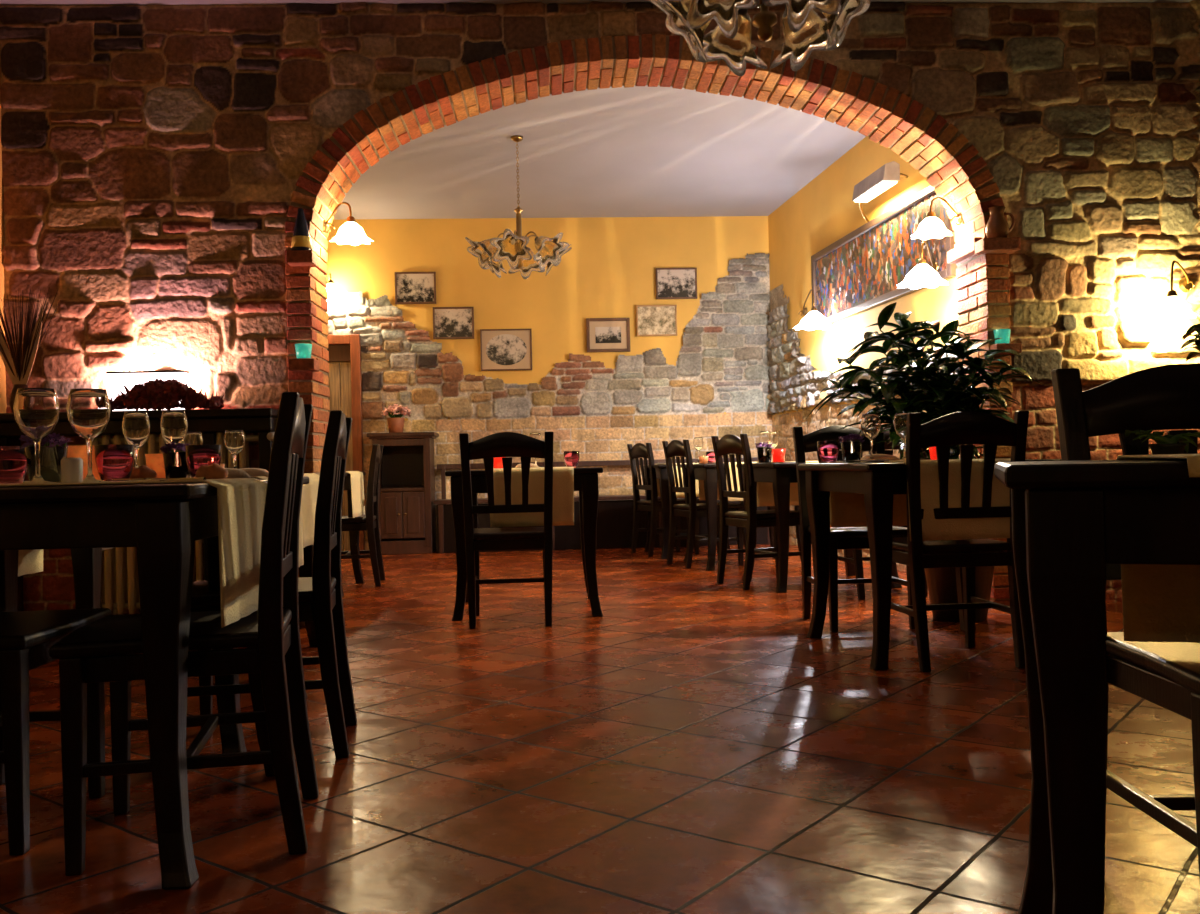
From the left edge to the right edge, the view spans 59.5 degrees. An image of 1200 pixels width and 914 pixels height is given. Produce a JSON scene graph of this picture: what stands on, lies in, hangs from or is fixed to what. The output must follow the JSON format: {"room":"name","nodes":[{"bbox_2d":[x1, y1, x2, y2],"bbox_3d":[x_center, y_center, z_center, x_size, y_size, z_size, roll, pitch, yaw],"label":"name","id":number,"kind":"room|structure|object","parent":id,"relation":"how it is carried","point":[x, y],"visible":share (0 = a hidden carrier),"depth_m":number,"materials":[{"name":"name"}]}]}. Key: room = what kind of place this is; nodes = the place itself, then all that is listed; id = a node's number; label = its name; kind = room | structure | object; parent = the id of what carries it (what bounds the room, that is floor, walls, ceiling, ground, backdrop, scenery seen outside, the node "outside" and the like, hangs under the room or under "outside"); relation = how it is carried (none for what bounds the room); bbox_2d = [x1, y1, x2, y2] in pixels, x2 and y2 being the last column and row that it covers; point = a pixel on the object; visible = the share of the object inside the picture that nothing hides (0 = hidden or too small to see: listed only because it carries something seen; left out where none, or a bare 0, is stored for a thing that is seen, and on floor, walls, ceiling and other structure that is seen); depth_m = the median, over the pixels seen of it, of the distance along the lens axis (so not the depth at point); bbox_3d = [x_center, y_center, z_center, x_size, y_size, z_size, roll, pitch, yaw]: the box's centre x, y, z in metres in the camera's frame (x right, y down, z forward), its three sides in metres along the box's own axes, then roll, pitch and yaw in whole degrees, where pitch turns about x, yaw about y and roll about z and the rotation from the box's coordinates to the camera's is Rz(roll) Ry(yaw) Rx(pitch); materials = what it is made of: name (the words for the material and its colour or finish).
{"room":"restaurant","nodes":[
{"label":"restaurant","id":0,"kind":"room"},
{"bbox_2d":[0,62,6,412],"bbox_3d":[-2.850,-0.711,1.443,0.120,3.130,8.330,-1,0,-3],"label":"wall","id":1,"kind":"structure","parent":0,"point":[3,405],"depth_m":5.21,"materials":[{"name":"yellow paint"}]},
{"bbox_2d":[325,216,772,549],"bbox_3d":[-0.654,-0.711,10.015,4.826,3.130,0.182,-1,0,-3],"label":"wall","id":2,"kind":"structure","parent":0,"point":[706,380],"depth_m":10.00,"materials":[{"name":"yellow paint"}]},
{"bbox_2d":[327,334,364,550],"bbox_3d":[-2.687,-0.120,9.831,0.920,2.037,0.090,-1,0,-3],"label":"door","id":3,"kind":"structure","parent":2,"relation":"in","point":[344,350],"depth_m":9.84,"materials":[{"name":"brown wood"}]},
{"bbox_2d":[395,272,435,303],"bbox_3d":[-1.739,-1.593,9.898,0.383,0.302,0.024,-1,0,-3],"label":"framed picture","id":4,"kind":"object","parent":2,"relation":"attached to","point":[410,287],"visible":1,"depth_m":9.89},
{"bbox_2d":[433,307,473,338],"bbox_3d":[-1.383,-1.266,9.916,0.385,0.302,0.024,-1,0,-3],"label":"framed picture","id":5,"kind":"object","parent":2,"relation":"attached to","point":[448,322],"visible":1,"depth_m":9.91},
{"bbox_2d":[480,329,531,370],"bbox_3d":[-0.887,-1.016,9.944,0.486,0.393,0.025,-1,0,-3],"label":"framed picture","id":6,"kind":"object","parent":2,"relation":"attached to","point":[500,349],"visible":1,"depth_m":9.94},
{"bbox_2d":[486,334,526,364],"bbox_3d":[-0.887,-1.016,9.942,0.388,0.295,0.002,-1,0,-3],"label":"print","id":7,"kind":"object","parent":6,"relation":"attached to","point":[501,349],"depth_m":9.94},
{"bbox_2d":[586,318,629,351],"bbox_3d":[0.079,-1.162,10.002,0.415,0.324,0.024,-1,0,-3],"label":"framed picture","id":8,"kind":"object","parent":2,"relation":"attached to","point":[602,334],"visible":1,"depth_m":10.00},
{"bbox_2d":[595,327,620,342],"bbox_3d":[0.079,-1.162,10.003,0.245,0.154,0.010,-1,0,-3],"label":"print","id":9,"kind":"object","parent":8,"relation":"attached to","point":[602,334],"depth_m":10.00},
{"bbox_2d":[636,305,676,335],"bbox_3d":[0.542,-1.304,10.030,0.389,0.296,0.024,-1,0,-3],"label":"framed picture","id":10,"kind":"object","parent":2,"relation":"attached to","point":[651,320],"visible":1,"depth_m":10.03,"materials":[{"name":"beige paper"}]},
{"bbox_2d":[656,268,696,298],"bbox_3d":[0.732,-1.660,10.044,0.395,0.297,0.024,-1,0,-3],"label":"framed picture","id":11,"kind":"object","parent":2,"relation":"attached to","point":[671,283],"visible":1,"depth_m":10.04},
{"bbox_2d":[0,0,1191,219],"bbox_3d":[-0.189,-2.380,4.162,9.100,0.120,13.700,-1,0,-3],"label":"ceiling","id":12,"kind":"structure","parent":0,"point":[636,151],"depth_m":8.02,"materials":[{"name":"white paint"}]},
{"bbox_2d":[465,135,571,278],"bbox_3d":[-0.584,-1.798,7.516,0.750,0.988,0.787,-1,0,-3],"label":"chandelier","id":13,"kind":"object","parent":12,"relation":"hanging from","point":[490,253],"visible":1,"depth_m":7.41,"materials":[{"name":"gold metal"}]},
{"bbox_2d":[650,0,870,76],"bbox_3d":[0.547,-1.845,3.541,0.748,0.988,0.785,-1,0,32],"label":"chandelier","id":14,"kind":"object","parent":12,"relation":"hanging from","point":[805,32],"visible":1,"depth_m":3.58,"materials":[{"name":"gold metal"}]},
{"bbox_2d":[0,544,1199,913],"bbox_3d":[-0.118,0.870,4.143,9.100,0.120,13.700,-1,0,-3],"label":"floor","id":15,"kind":"structure","parent":0,"point":[685,747],"depth_m":2.62,"materials":[{"name":"tile"}]},
{"bbox_2d":[0,608,111,855],"bbox_3d":[-1.421,0.356,2.356,0.488,0.943,0.454,-1,0,-3],"label":"dining chair","id":16,"kind":"object","parent":15,"relation":"on","point":[26,637],"visible":0.7,"depth_m":2.19,"materials":[{"name":"brown wood"}]},
{"bbox_2d":[0,479,274,889],"bbox_3d":[-1.177,0.442,2.337,0.800,0.760,0.800,-1,0,-3],"label":"dining table","id":17,"kind":"object","parent":15,"relation":"on","point":[163,521],"visible":0.66,"depth_m":2.00,"materials":[{"name":"brown wood"}]},
{"bbox_2d":[67,445,99,479],"bbox_3d":[-1.220,0.016,2.468,0.100,0.085,0.100,-1,0,-3],"label":"candle holder","id":18,"kind":"object","parent":17,"relation":"on","point":[75,451],"visible":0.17,"depth_m":2.43,"materials":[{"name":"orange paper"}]},
{"bbox_2d":[94,444,134,480],"bbox_3d":[-1.133,0.014,2.452,0.086,0.085,0.086,-1,0,-3],"label":"tumbler","id":19,"kind":"object","parent":17,"relation":"on","point":[112,461],"visible":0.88,"depth_m":2.42,"materials":[{"name":"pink glass"}]},
{"bbox_2d":[0,478,266,627],"bbox_3d":[-1.178,0.203,2.248,0.839,0.294,0.360,-1,0,-3],"label":"table runner","id":20,"kind":"object","parent":17,"relation":"on","point":[240,501],"visible":0.82,"depth_m":2.21,"materials":[{"name":"beige fabric"}]},
{"bbox_2d":[0,446,28,483],"bbox_3d":[-1.349,0.019,2.392,0.086,0.085,0.086,-1,0,-3],"label":"candle holder","id":21,"kind":"object","parent":20,"relation":"on","point":[13,464],"visible":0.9,"depth_m":2.36,"materials":[{"name":"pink glass"}]},
{"bbox_2d":[13,388,59,483],"bbox_3d":[-1.173,-0.043,2.190,0.086,0.198,0.086,-1,0,-3],"label":"wine glass","id":22,"kind":"object","parent":20,"relation":"on","point":[36,410],"visible":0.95,"depth_m":2.16,"materials":[{"name":"clear glass"}]},
{"bbox_2d":[13,388,59,438],"bbox_3d":[-1.175,-0.089,2.190,0.086,0.106,0.086,-1,0,-3],"label":"bowl","id":23,"kind":"object","parent":22,"relation":"on","point":[36,410],"depth_m":2.16,"materials":[{"name":"clear glass"}]},
{"bbox_2d":[19,432,72,482],"bbox_3d":[-1.200,-0.001,2.279,0.105,0.118,0.103,-1,0,-3],"label":"flower arrangement","id":24,"kind":"object","parent":20,"relation":"on","point":[51,456],"visible":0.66,"depth_m":2.25,"materials":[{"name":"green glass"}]},
{"bbox_2d":[61,457,82,482],"bbox_3d":[-1.107,0.028,2.202,0.042,0.054,0.042,-1,0,-3],"label":"pillar candle","id":25,"kind":"object","parent":20,"relation":"on","point":[71,468],"visible":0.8,"depth_m":2.19,"materials":[{"name":"white wax"}]},
{"bbox_2d":[66,388,110,482],"bbox_3d":[-1.086,-0.044,2.234,0.086,0.198,0.086,-1,0,-3],"label":"wine glass","id":26,"kind":"object","parent":20,"relation":"on","point":[88,409],"visible":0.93,"depth_m":2.21,"materials":[{"name":"clear glass"}]},
{"bbox_2d":[66,388,110,438],"bbox_3d":[-1.087,-0.090,2.234,0.086,0.106,0.086,-1,0,-3],"label":"bowl","id":27,"kind":"object","parent":26,"relation":"on","point":[88,409],"depth_m":2.20,"materials":[{"name":"clear glass"}]},
{"bbox_2d":[196,463,227,478],"bbox_3d":[-0.891,0.034,2.412,0.072,0.040,0.056,-1,0,-3],"label":"bread roll","id":28,"kind":"object","parent":20,"relation":"on","point":[213,471],"visible":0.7,"depth_m":2.39,"materials":[{"name":"brown food"}]},
{"bbox_2d":[185,445,221,477],"bbox_3d":[-0.995,0.013,2.638,0.086,0.085,0.086,-1,0,-3],"label":"tumbler","id":29,"kind":"object","parent":17,"relation":"on","point":[197,456],"visible":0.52,"depth_m":2.60,"materials":[{"name":"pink glass"}]},
{"bbox_2d":[0,408,278,610],"bbox_3d":[-2.246,0.321,5.112,1.352,1.082,0.220,-1,0,-3],"label":"bench","id":30,"kind":"object","parent":15,"relation":"on","point":[208,422],"visible":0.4,"depth_m":5.05,"materials":[{"name":"brown wood"}]},
{"bbox_2d":[0,287,60,412],"bbox_3d":[-2.800,-0.511,5.051,0.398,0.604,0.143,-1,0,-3],"label":"dried branches","id":31,"kind":"object","parent":30,"relation":"on","point":[18,365],"visible":0.76,"depth_m":5.05,"materials":[{"name":"brown plant"}]},
{"bbox_2d":[106,370,188,410],"bbox_3d":[-2.210,-0.320,5.138,0.374,0.198,0.070,-1,0,-3],"label":"lamp","id":32,"kind":"object","parent":30,"relation":"on","point":[115,379],"visible":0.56,"depth_m":5.11,"materials":[{"name":"metal"}]},
{"bbox_2d":[109,378,225,410],"bbox_3d":[-2.095,-0.294,5.051,0.604,0.176,0.141,-1,0,-3],"label":"dried flowers","id":33,"kind":"object","parent":30,"relation":"on","point":[159,394],"visible":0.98,"depth_m":5.01,"materials":[{"name":"red plant"}]},
{"bbox_2d":[92,432,274,614],"bbox_3d":[-2.013,0.368,5.111,0.902,0.976,0.096,-1,0,-3],"label":"radiator","id":34,"kind":"object","parent":15,"relation":"on","point":[120,581],"visible":0.3,"depth_m":5.08,"materials":[{"name":"beige metal"}]},
{"bbox_2d":[49,392,318,875],"bbox_3d":[-0.882,0.344,2.286,0.488,0.943,0.454,-1,0,-12],"label":"dining chair","id":35,"kind":"object","parent":15,"relation":"on","point":[106,649],"visible":0.97,"depth_m":2.12,"materials":[{"name":"brown wood"}]},
{"bbox_2d":[71,476,308,753],"bbox_3d":[-1.376,0.452,3.209,0.800,0.760,0.800,-1,0,-3],"label":"dining table","id":36,"kind":"object","parent":15,"relation":"on","point":[86,562],"visible":0.16,"depth_m":2.88,"materials":[{"name":"brown wood"}]},
{"bbox_2d":[122,412,149,467],"bbox_3d":[-1.309,-0.031,2.965,0.074,0.190,0.074,-1,0,-3],"label":"wine glass","id":37,"kind":"object","parent":36,"relation":"on","point":[135,425],"visible":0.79,"depth_m":2.94,"materials":[{"name":"clear glass"}]},
{"bbox_2d":[122,412,149,447],"bbox_3d":[-1.310,-0.075,2.965,0.074,0.102,0.074,-1,0,-3],"label":"bowl","id":38,"kind":"object","parent":37,"relation":"on","point":[135,425],"depth_m":2.94,"materials":[{"name":"clear glass"}]},
{"bbox_2d":[145,454,165,477],"bbox_3d":[-1.217,0.026,2.898,0.070,0.070,0.070,-1,0,-3],"label":"napkin","id":39,"kind":"object","parent":36,"relation":"on","point":[155,462],"visible":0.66,"depth_m":2.87,"materials":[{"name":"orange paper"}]},
{"bbox_2d":[18,476,303,575],"bbox_3d":[-1.381,0.213,3.210,0.854,0.294,0.430,-1,0,-3],"label":"table runner","id":40,"kind":"object","parent":36,"relation":"on","point":[29,561],"visible":0.09,"depth_m":3.34,"materials":[{"name":"beige fabric"}]},
{"bbox_2d":[224,430,244,468],"bbox_3d":[-1.173,-0.012,3.371,0.066,0.150,0.066,-1,0,-3],"label":"wine glass","id":41,"kind":"object","parent":40,"relation":"on","point":[234,440],"visible":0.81,"depth_m":3.35,"materials":[{"name":"clear glass"}]},
{"bbox_2d":[224,430,244,454],"bbox_3d":[-1.174,-0.047,3.371,0.066,0.080,0.066,-1,0,-3],"label":"bowl","id":42,"kind":"object","parent":41,"relation":"on","point":[234,440],"depth_m":3.35,"materials":[{"name":"clear glass"}]},
{"bbox_2d":[160,411,187,451],"bbox_3d":[-1.203,-0.034,2.969,0.074,0.190,0.074,-1,0,-3],"label":"wine glass","id":43,"kind":"object","parent":36,"relation":"on","point":[173,424],"visible":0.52,"depth_m":2.94,"materials":[{"name":"clear glass"}]},
{"bbox_2d":[159,442,190,477],"bbox_3d":[-1.150,0.009,2.854,0.097,0.103,0.086,-1,0,19],"label":"flower arrangement","id":44,"kind":"object","parent":36,"relation":"on","point":[175,464],"visible":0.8,"depth_m":2.82,"materials":[{"name":"black glass"}]},
{"bbox_2d":[100,474,319,646],"bbox_3d":[-1.605,0.463,4.289,0.800,0.760,0.800,-1,0,-3],"label":"dining table","id":45,"kind":"object","parent":15,"relation":"on","point":[305,570],"visible":0.04,"depth_m":4.60,"materials":[{"name":"brown wood"}]},
{"bbox_2d":[102,473,319,549],"bbox_3d":[-1.612,0.224,4.331,0.857,0.294,0.430,-1,0,-3],"label":"table runner","id":46,"kind":"object","parent":45,"relation":"on","point":[309,491],"visible":0.07,"depth_m":4.32,"materials":[{"name":"beige fabric"}]},
{"bbox_2d":[187,410,356,757],"bbox_3d":[-0.962,0.350,3.000,0.488,0.943,0.454,-1,0,-10],"label":"dining chair","id":47,"kind":"object","parent":15,"relation":"on","point":[320,595],"visible":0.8,"depth_m":2.83,"materials":[{"name":"brown wood"}]},
{"bbox_2d":[342,472,365,596],"bbox_3d":[-1.976,0.485,6.765,0.800,0.760,0.800,-1,0,-3],"label":"dining table","id":48,"kind":"object","parent":15,"relation":"on","point":[353,535],"visible":0.13,"depth_m":7.08,"materials":[{"name":"brown wood"}]},
{"bbox_2d":[345,471,364,517],"bbox_3d":[-1.982,0.246,6.766,0.855,0.294,0.430,-1,0,-3],"label":"table runner","id":49,"kind":"object","parent":48,"relation":"on","point":[357,482],"visible":0.26,"depth_m":6.77,"materials":[{"name":"beige fabric"}]},
{"bbox_2d":[341,444,384,586],"bbox_3d":[-1.721,0.390,7.100,0.488,0.943,0.454,-1,0,-7],"label":"dining chair","id":50,"kind":"object","parent":15,"relation":"on","point":[369,522],"visible":0.74,"depth_m":6.93,"materials":[{"name":"brown wood"}]},
{"bbox_2d":[367,432,438,554],"bbox_3d":[-1.796,0.329,9.655,0.607,1.098,0.431,-1,0,-3],"label":"base cabinet","id":51,"kind":"object","parent":15,"relation":"on","point":[406,506],"visible":0.91,"depth_m":9.48,"materials":[{"name":"red wood"}]},
{"bbox_2d":[381,404,410,432],"bbox_3d":[-1.852,-0.350,9.534,0.277,0.262,0.280,-1,0,-3],"label":"flower arrangement","id":52,"kind":"object","parent":51,"relation":"on","point":[395,423],"visible":0.99,"depth_m":9.48,"materials":[{"name":"ceramic"}]},
{"bbox_2d":[459,432,553,628],"bbox_3d":[-0.456,0.352,5.291,0.454,0.943,0.488,-1,0,-4],"label":"dining chair","id":53,"kind":"object","parent":15,"relation":"on","point":[506,445],"visible":1,"depth_m":5.09,"materials":[{"name":"brown wood"}]},
{"bbox_2d":[445,467,602,620],"bbox_3d":[-0.393,0.444,5.705,0.800,0.760,0.800,-1,0,-3],"label":"dining table","id":54,"kind":"object","parent":15,"relation":"on","point":[585,478],"visible":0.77,"depth_m":5.35,"materials":[{"name":"brown wood"}]},
{"bbox_2d":[490,467,573,526],"bbox_3d":[-0.363,0.205,5.708,0.430,0.294,0.857,-1,0,-3],"label":"table runner","id":55,"kind":"object","parent":54,"relation":"on","point":[563,477],"visible":0.55,"depth_m":5.29,"materials":[{"name":"beige fabric"}]},
{"bbox_2d":[434,457,769,552],"bbox_3d":[0.049,0.435,9.755,3.125,0.805,0.392,-1,0,-3],"label":"wooden bench","id":56,"kind":"object","parent":15,"relation":"on","point":[614,529],"visible":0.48,"depth_m":9.59,"materials":[{"name":"brown wood"}]},
{"bbox_2d":[627,443,700,556],"bbox_3d":[0.548,0.350,8.891,0.488,0.943,0.454,-1,0,-21],"label":"dining chair","id":57,"kind":"object","parent":15,"relation":"on","point":[639,451],"visible":0.79,"depth_m":8.79,"materials":[{"name":"brown wood"}]},
{"bbox_2d":[640,464,745,558],"bbox_3d":[0.812,0.436,8.863,0.800,0.760,0.800,-1,0,-8],"label":"dining table","id":58,"kind":"object","parent":15,"relation":"on","point":[661,469],"visible":0.24,"depth_m":8.46,"materials":[{"name":"brown wood"}]},
{"bbox_2d":[662,439,743,568],"bbox_3d":[0.786,0.339,7.891,0.488,0.943,0.454,-1,0,-18],"label":"dining chair","id":59,"kind":"object","parent":15,"relation":"on","point":[677,448],"visible":0.84,"depth_m":7.76,"materials":[{"name":"brown wood"}]},
{"bbox_2d":[680,463,800,570],"bbox_3d":[1.076,0.424,7.873,0.800,0.760,0.800,-1,0,-8],"label":"dining table","id":60,"kind":"object","parent":15,"relation":"on","point":[706,472],"visible":0.38,"depth_m":7.47,"materials":[{"name":"brown wood"}]},
{"bbox_2d":[698,462,756,500],"bbox_3d":[1.031,0.186,7.873,0.400,0.294,0.853,-1,0,-8],"label":"table runner","id":61,"kind":"object","parent":60,"relation":"on","point":[701,482],"visible":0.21,"depth_m":7.45,"materials":[{"name":"beige fabric"}]},
{"bbox_2d":[711,434,800,589],"bbox_3d":[1.023,0.327,6.573,0.488,0.943,0.454,-1,0,-19],"label":"dining chair","id":62,"kind":"object","parent":15,"relation":"on","point":[751,519],"visible":0.73,"depth_m":6.47,"materials":[{"name":"brown wood"}]},
{"bbox_2d":[736,462,901,592],"bbox_3d":[1.355,0.411,6.565,0.800,0.760,0.800,-1,0,-8],"label":"dining table","id":63,"kind":"object","parent":15,"relation":"on","point":[780,476],"visible":0.37,"depth_m":6.17,"materials":[{"name":"brown wood"}]},
{"bbox_2d":[755,442,772,462],"bbox_3d":[0.988,-0.029,6.303,0.114,0.124,0.108,-1,0,-3],"label":"flower arrangement","id":64,"kind":"object","parent":63,"relation":"on","point":[764,451],"visible":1,"depth_m":6.27,"materials":[{"name":"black glass"}]},
{"bbox_2d":[757,461,817,506],"bbox_3d":[1.290,0.173,6.564,0.400,0.294,0.854,-1,0,-8],"label":"table runner","id":65,"kind":"object","parent":63,"relation":"on","point":[765,497],"visible":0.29,"depth_m":6.96,"materials":[{"name":"beige fabric"}]},
{"bbox_2d":[792,425,914,632],"bbox_3d":[1.205,0.313,4.938,0.454,0.943,0.488,-1,0,-6],"label":"dining chair","id":66,"kind":"object","parent":15,"relation":"on","point":[842,538],"visible":0.42,"depth_m":5.08,"materials":[{"name":"brown wood"}]},
{"bbox_2d":[838,428,927,599],"bbox_3d":[1.579,0.311,6.034,0.454,0.943,0.488,-1,0,-8],"label":"dining chair","id":67,"kind":"object","parent":15,"relation":"on","point":[857,559],"visible":0.09,"depth_m":5.81,"materials":[{"name":"brown wood"}]},
{"bbox_2d":[806,302,1042,621],"bbox_3d":[1.559,0.037,4.943,0.950,1.480,0.816,-1,0,-24],"label":"potted plant","id":68,"kind":"object","parent":15,"relation":"on","point":[945,393],"visible":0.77,"depth_m":4.89,"materials":[{"name":"green plant"}]},
{"bbox_2d":[798,459,1061,669],"bbox_3d":[1.328,0.398,4.281,0.800,0.760,0.800,-1,0,-8],"label":"dining table","id":69,"kind":"object","parent":15,"relation":"on","point":[878,482],"visible":0.51,"depth_m":3.92,"materials":[{"name":"brown wood"}]},
{"bbox_2d":[817,441,838,462],"bbox_3d":[0.902,-0.021,4.145,0.086,0.085,0.086,-1,0,-3],"label":"tumbler","id":70,"kind":"object","parent":69,"relation":"on","point":[828,451],"visible":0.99,"depth_m":4.11,"materials":[{"name":"pink glass"}]},
{"bbox_2d":[839,434,863,461],"bbox_3d":[0.999,-0.037,4.201,0.100,0.116,0.097,-1,0,-35],"label":"flower arrangement","id":71,"kind":"object","parent":69,"relation":"on","point":[850,450],"visible":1,"depth_m":4.17,"materials":[{"name":"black glass"}]},
{"bbox_2d":[830,459,1010,540],"bbox_3d":[1.282,0.160,4.281,0.430,0.294,0.857,-1,0,-8],"label":"table runner","id":72,"kind":"object","parent":69,"relation":"on","point":[846,509],"visible":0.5,"depth_m":3.88,"materials":[{"name":"beige fabric"}]},
{"bbox_2d":[860,414,880,459],"bbox_3d":[1.138,-0.081,4.406,0.086,0.198,0.086,-1,0,-3],"label":"wine glass","id":73,"kind":"object","parent":72,"relation":"on","point":[870,423],"visible":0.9,"depth_m":4.38,"materials":[{"name":"clear glass"}]},
{"bbox_2d":[860,414,880,438],"bbox_3d":[1.137,-0.127,4.406,0.086,0.106,0.086,-1,0,-3],"label":"bowl","id":74,"kind":"object","parent":73,"relation":"on","point":[870,423],"depth_m":4.38,"materials":[{"name":"clear glass"}]},
{"bbox_2d":[893,413,906,460],"bbox_3d":[1.264,-0.084,4.362,0.086,0.198,0.086,-1,0,-3],"label":"wine glass","id":75,"kind":"object","parent":72,"relation":"on","point":[900,419],"visible":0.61,"depth_m":4.34,"materials":[{"name":"clear glass"}]},
{"bbox_2d":[893,413,906,437],"bbox_3d":[1.263,-0.130,4.362,0.086,0.106,0.086,-1,0,-3],"label":"bowl","id":76,"kind":"object","parent":75,"relation":"on","point":[900,419],"depth_m":4.33,"materials":[{"name":"clear glass"}]},
{"bbox_2d":[891,411,1028,672],"bbox_3d":[1.329,0.305,4.050,0.454,0.943,0.488,-1,0,-6],"label":"dining chair","id":77,"kind":"object","parent":15,"relation":"on","point":[963,427],"visible":0.84,"depth_m":3.85,"materials":[{"name":"brown wood"}]},
{"bbox_2d":[994,458,1199,913],"bbox_3d":[0.960,0.385,1.379,0.800,0.770,0.576,-1,0,19],"label":"dining table","id":78,"kind":"object","parent":15,"relation":"on","point":[1071,520],"visible":1,"depth_m":1.24,"materials":[{"name":"brown wood"}]},
{"bbox_2d":[1116,454,1199,642],"bbox_3d":[0.958,0.145,1.367,0.440,0.304,0.621,-1,0,19],"label":"table runner","id":79,"kind":"object","parent":78,"relation":"on","point":[1161,603],"visible":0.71,"depth_m":1.70,"materials":[{"name":"beige fabric"}]},
{"bbox_2d":[1125,429,1199,454],"bbox_3d":[0.998,-0.022,1.852,0.124,0.057,0.077,-1,0,14],"label":"plant","id":80,"kind":"object","parent":78,"relation":"on","point":[1166,444],"visible":0.94,"depth_m":1.84,"materials":[{"name":"green plant"}]},
{"bbox_2d":[1051,364,1199,880],"bbox_3d":[1.081,0.298,1.730,0.454,0.943,0.488,-1,0,1],"label":"dining chair","id":81,"kind":"object","parent":15,"relation":"on","point":[1166,675],"visible":0.39,"depth_m":1.92,"materials":[{"name":"brown wood"}]},
{"bbox_2d":[1180,323,1199,364],"bbox_3d":[2.578,0.043,4.320,0.441,1.417,0.368,-1,0,-19],"label":"potted plant","id":82,"kind":"object","parent":15,"relation":"on","point":[1196,327],"visible":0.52,"depth_m":4.35,"materials":[{"name":"green plant"}]},
{"bbox_2d":[0,0,1199,614],"bbox_3d":[0.532,-0.762,5.539,7.007,3.130,0.441,-1,0,-3],"label":"wall","id":83,"kind":"structure","parent":0,"point":[154,157],"depth_m":5.29,"materials":[{"name":"stone"}]},
{"bbox_2d":[286,250,316,266],"bbox_3d":[-1.486,-0.988,5.235,0.128,0.062,0.120,-1,0,-3],"label":"brick","id":84,"kind":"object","parent":83,"relation":"attached to","point":[293,257],"depth_m":5.18,"materials":[{"name":"brick"}]},
{"bbox_2d":[291,208,311,249],"bbox_3d":[-1.489,-1.128,5.236,0.104,0.218,0.104,-1,0,-3],"label":"bottle","id":85,"kind":"object","parent":84,"relation":"on","point":[301,239],"visible":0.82,"depth_m":5.21,"materials":[{"name":"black glass"}]},
{"bbox_2d":[288,358,318,371],"bbox_3d":[-1.476,-0.458,5.232,0.128,0.057,0.120,-1,0,-3],"label":"brick","id":86,"kind":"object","parent":83,"relation":"attached to","point":[294,364],"depth_m":5.17,"materials":[{"name":"brick"}]},
{"bbox_2d":[323,202,372,245],"bbox_3d":[-1.340,-1.249,5.581,0.257,0.209,0.220,-1,0,18],"label":"wall lamp","id":87,"kind":"object","parent":83,"relation":"attached to","point":[351,233],"visible":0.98,"depth_m":5.55,"materials":[{"name":"white glass"}]},
{"bbox_2d":[285,34,1012,625],"bbox_3d":[0.267,-0.660,5.545,3.705,2.994,0.414,-1,0,-3],"label":"brick arch","id":88,"kind":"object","parent":83,"relation":"attached to","point":[935,147],"depth_m":5.42,"materials":[{"name":"brick"}]},
{"bbox_2d":[911,197,963,239],"bbox_3d":[1.833,-1.318,5.757,0.271,0.208,0.234,-1,0,-3],"label":"wall lamp","id":89,"kind":"object","parent":83,"relation":"attached to","point":[930,227],"visible":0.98,"depth_m":5.73,"materials":[{"name":"white glass"}]},
{"bbox_2d":[947,237,981,263],"bbox_3d":[1.992,-1.107,5.643,0.115,0.067,0.380,-1,0,-3],"label":"trim","id":90,"kind":"structure","parent":83,"relation":"attached to","point":[966,250],"depth_m":5.62,"materials":[{"name":"brick"}]},
{"bbox_2d":[975,237,1020,253],"bbox_3d":[2.042,-1.084,5.394,0.193,0.064,0.120,-1,0,-3],"label":"trim","id":91,"kind":"structure","parent":83,"relation":"attached to","point":[1000,245],"depth_m":5.34,"materials":[{"name":"brick"}]},
{"bbox_2d":[985,206,1014,237],"bbox_3d":[2.047,-1.198,5.390,0.134,0.163,0.116,-1,0,34],"label":"jug","id":92,"kind":"object","parent":91,"relation":"on","point":[997,226],"visible":0.85,"depth_m":5.36,"materials":[{"name":"ceramic"}]},
{"bbox_2d":[1146,260,1199,321],"bbox_3d":[2.907,-0.849,5.346,0.235,0.300,0.358,-1,0,25],"label":"wall lamp","id":93,"kind":"object","parent":83,"relation":"attached to","point":[1172,307],"visible":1,"depth_m":5.28,"materials":[{"name":"white glass"}]},
{"bbox_2d":[766,136,959,571],"bbox_3d":[1.960,-0.780,7.994,0.201,3.130,4.339,-1,0,-8],"label":"wall","id":94,"kind":"structure","parent":0,"point":[823,212],"depth_m":8.68,"materials":[{"name":"yellow paint"}]},
{"bbox_2d":[794,289,835,330],"bbox_3d":[1.675,-1.187,8.607,0.345,0.340,0.973,-1,0,-3],"label":"wall lamp","id":95,"kind":"object","parent":94,"relation":"attached to","point":[814,320],"visible":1,"depth_m":8.27,"materials":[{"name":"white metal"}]},
{"bbox_2d":[852,161,907,221],"bbox_3d":[1.907,-1.822,7.248,0.218,0.227,0.756,-1,0,-8],"label":"lamp","id":96,"kind":"object","parent":94,"relation":"attached to","point":[888,175],"visible":1,"depth_m":7.02,"materials":[{"name":"grey metal"}]},
{"bbox_2d":[811,185,956,323],"bbox_3d":[1.957,-1.385,7.544,0.050,0.614,2.491,-1,0,-8],"label":"painting","id":97,"kind":"object","parent":94,"relation":"attached to","point":[861,271],"visible":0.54,"depth_m":7.41,"materials":[{"name":"fabric"}]},
{"bbox_2d":[897,241,948,289],"bbox_3d":[1.940,-1.142,6.296,0.287,0.278,0.644,-1,0,20],"label":"wall lamp","id":98,"kind":"object","parent":94,"relation":"attached to","point":[922,275],"visible":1,"depth_m":6.11,"materials":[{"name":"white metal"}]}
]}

